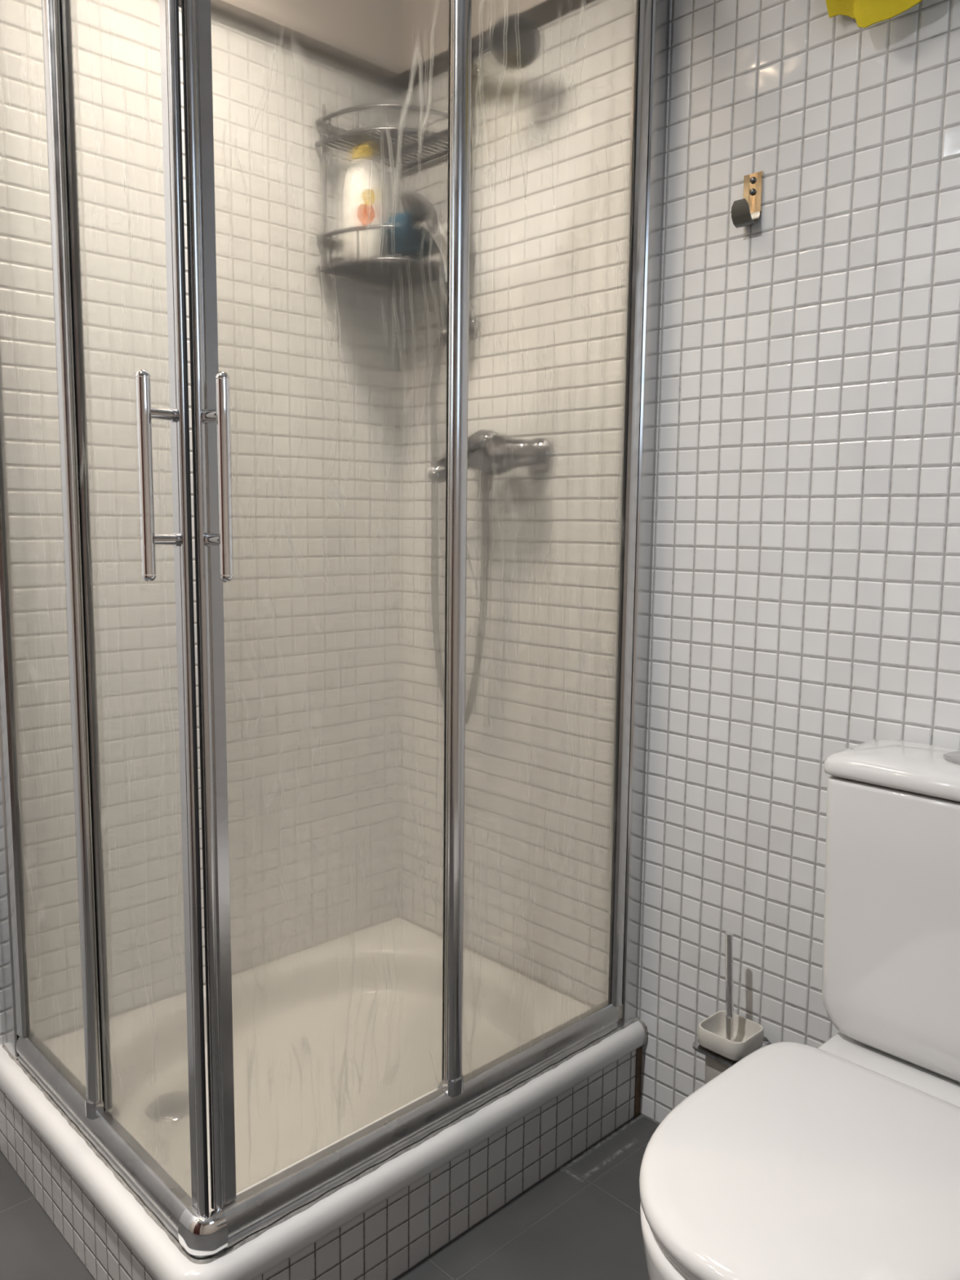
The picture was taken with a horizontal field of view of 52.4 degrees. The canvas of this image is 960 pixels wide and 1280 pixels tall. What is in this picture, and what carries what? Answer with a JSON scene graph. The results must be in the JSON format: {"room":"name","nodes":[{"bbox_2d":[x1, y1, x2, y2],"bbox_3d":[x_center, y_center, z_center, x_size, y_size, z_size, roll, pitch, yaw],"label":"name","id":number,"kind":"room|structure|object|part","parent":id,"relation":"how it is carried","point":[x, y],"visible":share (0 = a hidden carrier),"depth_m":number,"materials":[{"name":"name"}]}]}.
{"room":"bathroom","nodes":[
{"label":"bathroom","id":0,"kind":"room"},
{"bbox_2d":[0,0,399,1044],"bbox_3d":[-1.140,-0.283,1.367,2.542,2.419,0.123,-6,10,-44],"label":"wall","id":1,"kind":"structure","parent":0,"point":[310,357],"depth_m":1.89,"materials":[{"name":"tile"}]},
{"bbox_2d":[178,0,399,93],"bbox_3d":[-1.087,-1.098,1.221,2.542,0.038,0.002,-6,10,-44],"label":"trim","id":2,"kind":"structure","parent":1,"relation":"attached to","point":[224,12],"depth_m":1.92,"materials":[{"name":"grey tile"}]},
{"bbox_2d":[0,1114,658,1279],"bbox_3d":[-0.296,1.096,0.641,2.788,0.123,2.593,-6,10,-44],"label":"floor","id":3,"kind":"structure","parent":0,"point":[582,1220],"depth_m":1.52,"materials":[{"name":"grey tile"}]},
{"bbox_2d":[0,1046,642,1279],"bbox_3d":[-0.274,0.825,1.769,0.911,0.139,0.716,-6,10,-44],"label":"plinth","id":4,"kind":"object","parent":3,"relation":"on","point":[390,1238],"visible":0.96,"depth_m":1.51,"materials":[{"name":"tile"}]},
{"bbox_2d":[0,914,648,1279],"bbox_3d":[-0.273,0.766,1.754,0.922,0.120,0.728,-6,10,-44],"label":"shower tray","id":5,"kind":"object","parent":3,"relation":"on","point":[334,1037],"visible":0.65,"depth_m":1.78,"materials":[{"name":"ceramic"}]},
{"bbox_2d":[41,916,591,1212],"bbox_3d":[-0.273,0.765,1.795,0.866,0.113,0.669,-6,10,-44],"label":"basin","id":6,"kind":"object","parent":5,"relation":"in","point":[334,1037],"depth_m":1.88,"materials":[{"name":"ceramic"}]},
{"bbox_2d":[0,0,671,1257],"bbox_3d":[-0.260,-0.245,1.644,0.898,1.920,0.709,-6,10,-44],"label":"shower enclosure","id":7,"kind":"object","parent":5,"relation":"on","point":[258,1207],"visible":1,"depth_m":1.48,"materials":[{"name":"metal"}]},
{"bbox_3d":[-0.760,-0.238,1.538,0.020,1.822,0.023,-6,10,-44],"label":"pane frame","id":8,"kind":"part","parent":7,"relation":"part of","materials":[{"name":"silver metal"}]},
{"bbox_3d":[-0.560,-0.218,1.328,0.017,1.806,0.030,-6,10,-44],"label":"free edge post","id":9,"kind":"part","parent":7,"relation":"part of","materials":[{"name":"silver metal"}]},
{"bbox_3d":[-0.573,0.718,1.450,0.026,0.049,0.580,-6,10,-44],"label":"rail","id":10,"kind":"part","parent":7,"relation":"part of","materials":[{"name":"metal"}]},
{"bbox_2d":[61,0,208,1217],"bbox_3d":[-0.457,-0.168,1.217,0.054,1.835,0.325,-6,9,-41],"label":"sliding shower door","id":11,"kind":"structure","parent":7,"relation":"attached to","point":[177,414],"depth_m":1.15,"materials":[{"name":"silver glass"}]},
{"bbox_3d":[-0.374,-0.183,1.093,0.016,0.218,0.016,-6,10,-44],"label":"bar handle","id":12,"kind":"part","parent":11,"relation":"part of","materials":[{"name":"silver metal"}]},
{"bbox_3d":[-0.358,-0.255,1.099,0.034,0.013,0.013,-6,10,-44],"label":"handle mount","id":13,"kind":"part","parent":11,"relation":"part of","materials":[{"name":"silver metal"}]},
{"bbox_3d":[-0.360,-0.115,1.116,0.034,0.013,0.013,-6,10,-44],"label":"handle mount","id":14,"kind":"part","parent":11,"relation":"part of","materials":[{"name":"silver metal"}]},
{"bbox_2d":[181,0,443,1209],"bbox_3d":[-0.163,-0.170,1.262,0.055,1.835,0.427,7,10,44],"label":"sliding shower door","id":15,"kind":"structure","parent":7,"relation":"attached to","point":[210,387],"depth_m":1.14,"materials":[{"name":"silver glass"}]},
{"bbox_3d":[-0.303,-0.255,1.109,0.013,0.013,0.035,-6,10,-44],"label":"handle mount","id":16,"kind":"part","parent":15,"relation":"part of","materials":[{"name":"silver metal"}]},
{"bbox_3d":[-0.305,-0.116,1.126,0.013,0.013,0.035,-6,10,-44],"label":"handle mount","id":17,"kind":"part","parent":15,"relation":"part of","materials":[{"name":"silver metal"}]},
{"bbox_3d":[-0.289,-0.183,1.102,0.016,0.218,0.016,-6,10,-44],"label":"bar handle","id":18,"kind":"part","parent":15,"relation":"part of","materials":[{"name":"silver metal"}]},
{"bbox_3d":[-0.042,0.717,1.510,0.795,0.049,0.026,-6,10,-44],"label":"rail","id":19,"kind":"part","parent":7,"relation":"part of","materials":[{"name":"metal"}]},
{"bbox_3d":[-0.031,-0.220,1.393,0.030,1.806,0.017,-6,10,-44],"label":"free edge post","id":20,"kind":"part","parent":7,"relation":"part of","materials":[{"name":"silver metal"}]},
{"bbox_3d":[0.256,-0.240,1.673,0.023,1.829,0.020,-6,10,-44],"label":"pane frame","id":21,"kind":"part","parent":7,"relation":"part of","materials":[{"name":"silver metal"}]},
{"bbox_2d":[639,738,959,1279],"bbox_3d":[0.457,0.572,1.135,0.679,0.812,0.353,-6,10,-44],"label":"toilet","id":22,"kind":"object","parent":3,"relation":"on","point":[838,1159],"visible":1,"depth_m":1.15,"materials":[{"name":"ceramic"}]},
{"bbox_3d":[0.370,0.792,1.080,0.439,0.386,0.349,-6,10,-44],"label":"bowl","id":23,"kind":"part","parent":22,"relation":"part of","materials":[{"name":"ceramic"}]},
{"bbox_3d":[0.371,0.592,1.054,0.430,0.012,0.344,-6,10,-44],"label":"seat","id":24,"kind":"part","parent":22,"relation":"part of","materials":[{"name":"plastic"}]},
{"bbox_3d":[0.371,0.571,1.052,0.441,0.029,0.353,-6,10,-44],"label":"lid","id":25,"kind":"part","parent":22,"relation":"part of","materials":[{"name":"plastic"}]},
{"bbox_3d":[0.639,0.173,1.259,0.184,0.035,0.338,-6,10,-44],"label":"cistern lid","id":26,"kind":"part","parent":22,"relation":"part of","materials":[{"name":"ceramic"}]},
{"bbox_2d":[399,0,959,1124],"bbox_3d":[0.676,-0.268,1.405,0.123,2.419,2.593,-6,10,-44],"label":"wall","id":27,"kind":"structure","parent":0,"point":[806,591],"depth_m":1.64,"materials":[{"name":"tile"}]},
{"bbox_2d":[315,103,448,289],"bbox_3d":[-0.179,-0.914,1.974,0.223,0.327,0.223,-6,10,-44],"label":"corner shelf","id":28,"kind":"object","parent":27,"relation":"attached to","point":[395,273],"visible":0.85,"depth_m":1.96,"materials":[{"name":"silver metal"}]},
{"bbox_2d":[332,257,343,262],"bbox_3d":[-0.288,-0.773,2.004,0.041,0.019,0.029,-6,10,-44],"label":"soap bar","id":29,"kind":"object","parent":28,"relation":"on","point":[335,259],"visible":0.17,"depth_m":1.98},
{"bbox_2d":[342,144,382,259],"bbox_3d":[-0.237,-0.877,1.975,0.082,0.234,0.052,1,7,3],"label":"shampoo bottle","id":30,"kind":"object","parent":28,"relation":"on","point":[362,195],"visible":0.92,"depth_m":1.96,"materials":[{"name":"white plastic"}]},
{"bbox_3d":[-0.181,-0.756,1.996,0.216,0.007,0.216,-6,10,-44],"label":"shelf plate","id":31,"kind":"part","parent":28,"relation":"part of","materials":[{"name":"grey plastic"}]},
{"bbox_2d":[379,212,436,259],"bbox_3d":[-0.144,-0.807,1.957,0.117,0.101,0.124,-6,10,-44],"label":"bottle","id":32,"kind":"object","parent":28,"relation":"on","point":[406,239],"visible":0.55,"depth_m":1.92,"materials":[{"name":"blue plastic"}]},
{"bbox_2d":[427,429,553,490],"bbox_3d":[-0.014,-0.346,1.869,0.219,0.116,0.219,-6,10,-44],"label":"mixer tap","id":33,"kind":"object","parent":27,"relation":"attached to","point":[490,452],"visible":0.88,"depth_m":1.85,"materials":[{"name":"silver metal"}]},
{"bbox_3d":[-0.039,-0.346,1.840,0.144,0.109,0.035,-6,10,-44],"label":"lever","id":34,"kind":"part","parent":33,"relation":"part of","materials":[{"name":"silver metal"}]},
{"bbox_2d":[429,283,489,724],"bbox_3d":[-0.050,-0.263,1.982,0.034,0.896,0.190,-5,9,-39],"label":"shower hose","id":35,"kind":"object","parent":33,"relation":"hanging from","point":[485,498],"visible":0.79,"depth_m":2.00,"materials":[{"name":"silver metal"}]},
{"bbox_2d":[479,472,492,490],"bbox_3d":[0.011,-0.314,1.916,0.026,0.041,0.026,-6,10,-44],"label":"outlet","id":36,"kind":"object","parent":33,"relation":"attached to","point":[485,478],"depth_m":1.91,"materials":[{"name":"metal"}]},
{"bbox_2d":[441,13,541,342],"bbox_3d":[0.012,-0.858,1.840,0.090,0.544,0.279,-3,8,-28],"label":"shower head","id":37,"kind":"object","parent":27,"relation":"attached to","point":[514,40],"visible":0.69,"depth_m":1.73,"materials":[{"name":"silver metal"}]},
{"bbox_2d":[400,190,447,282],"bbox_3d":[-0.108,-0.779,1.890,0.084,0.153,0.121,4,8,27],"label":"shower","id":38,"kind":"object","parent":37,"relation":"attached to","point":[418,209],"visible":0.84,"depth_m":1.86,"materials":[{"name":"silver metal"}]},
{"bbox_3d":[-0.085,-0.769,1.900,0.090,0.130,0.045,-6,10,-44],"label":"handle","id":39,"kind":"part","parent":38,"relation":"part of","materials":[{"name":"silver metal"}]},
{"bbox_3d":[0.009,-1.108,1.824,0.039,0.043,0.198,-3,8,-30],"label":"swan arm","id":40,"kind":"part","parent":37,"relation":"part of","materials":[{"name":"silver metal"}]},
{"bbox_2d":[399,0,594,93],"bbox_3d":[0.641,-1.084,1.259,0.003,0.038,2.345,-6,10,-44],"label":"trim","id":41,"kind":"structure","parent":27,"relation":"attached to","point":[548,11],"depth_m":1.98,"materials":[{"name":"grey metal"}]},
{"bbox_2d":[692,1010,769,1084],"bbox_3d":[0.417,0.711,1.617,0.109,0.155,0.097,-6,10,-44],"label":"toilet brush holder","id":42,"kind":"object","parent":27,"relation":"attached to","point":[721,1053],"visible":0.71,"depth_m":1.59,"materials":[{"name":"beige ceramic"}]},
{"bbox_2d":[724,931,733,1041],"bbox_3d":[0.409,0.573,1.599,0.014,0.191,0.024,-6,10,-44],"label":"toilet brush","id":43,"kind":"object","parent":42,"relation":"in","point":[728,935],"visible":0.88,"depth_m":1.59,"materials":[{"name":"silver metal"}]},
{"bbox_2d":[731,170,763,227],"bbox_3d":[0.413,-0.685,1.514,0.040,0.082,0.031,-6,10,-44],"label":"wall hook","id":44,"kind":"object","parent":27,"relation":"attached to","point":[746,211],"visible":1,"depth_m":1.52,"materials":[{"name":"beige wood"}]},
{"bbox_3d":[0.426,-0.695,1.525,0.004,0.065,0.031,-6,10,-44],"label":"plate","id":45,"kind":"part","parent":44,"relation":"part of","materials":[{"name":"beige wood"}]},
{"bbox_3d":[0.535,-1.043,1.334,0.058,0.018,0.010,-6,10,-44],"label":"peg","id":46,"kind":"object","parent":27,"relation":"attached to","visible":0},
{"bbox_2d":[826,0,922,28],"bbox_3d":[0.554,-0.942,1.330,0.037,0.198,0.178,-6,10,-44],"label":"cloth","id":47,"kind":"object","parent":46,"relation":"hanging from","point":[866,13],"visible":1,"depth_m":1.34,"materials":[{"name":"yellow fabric"}]}
]}

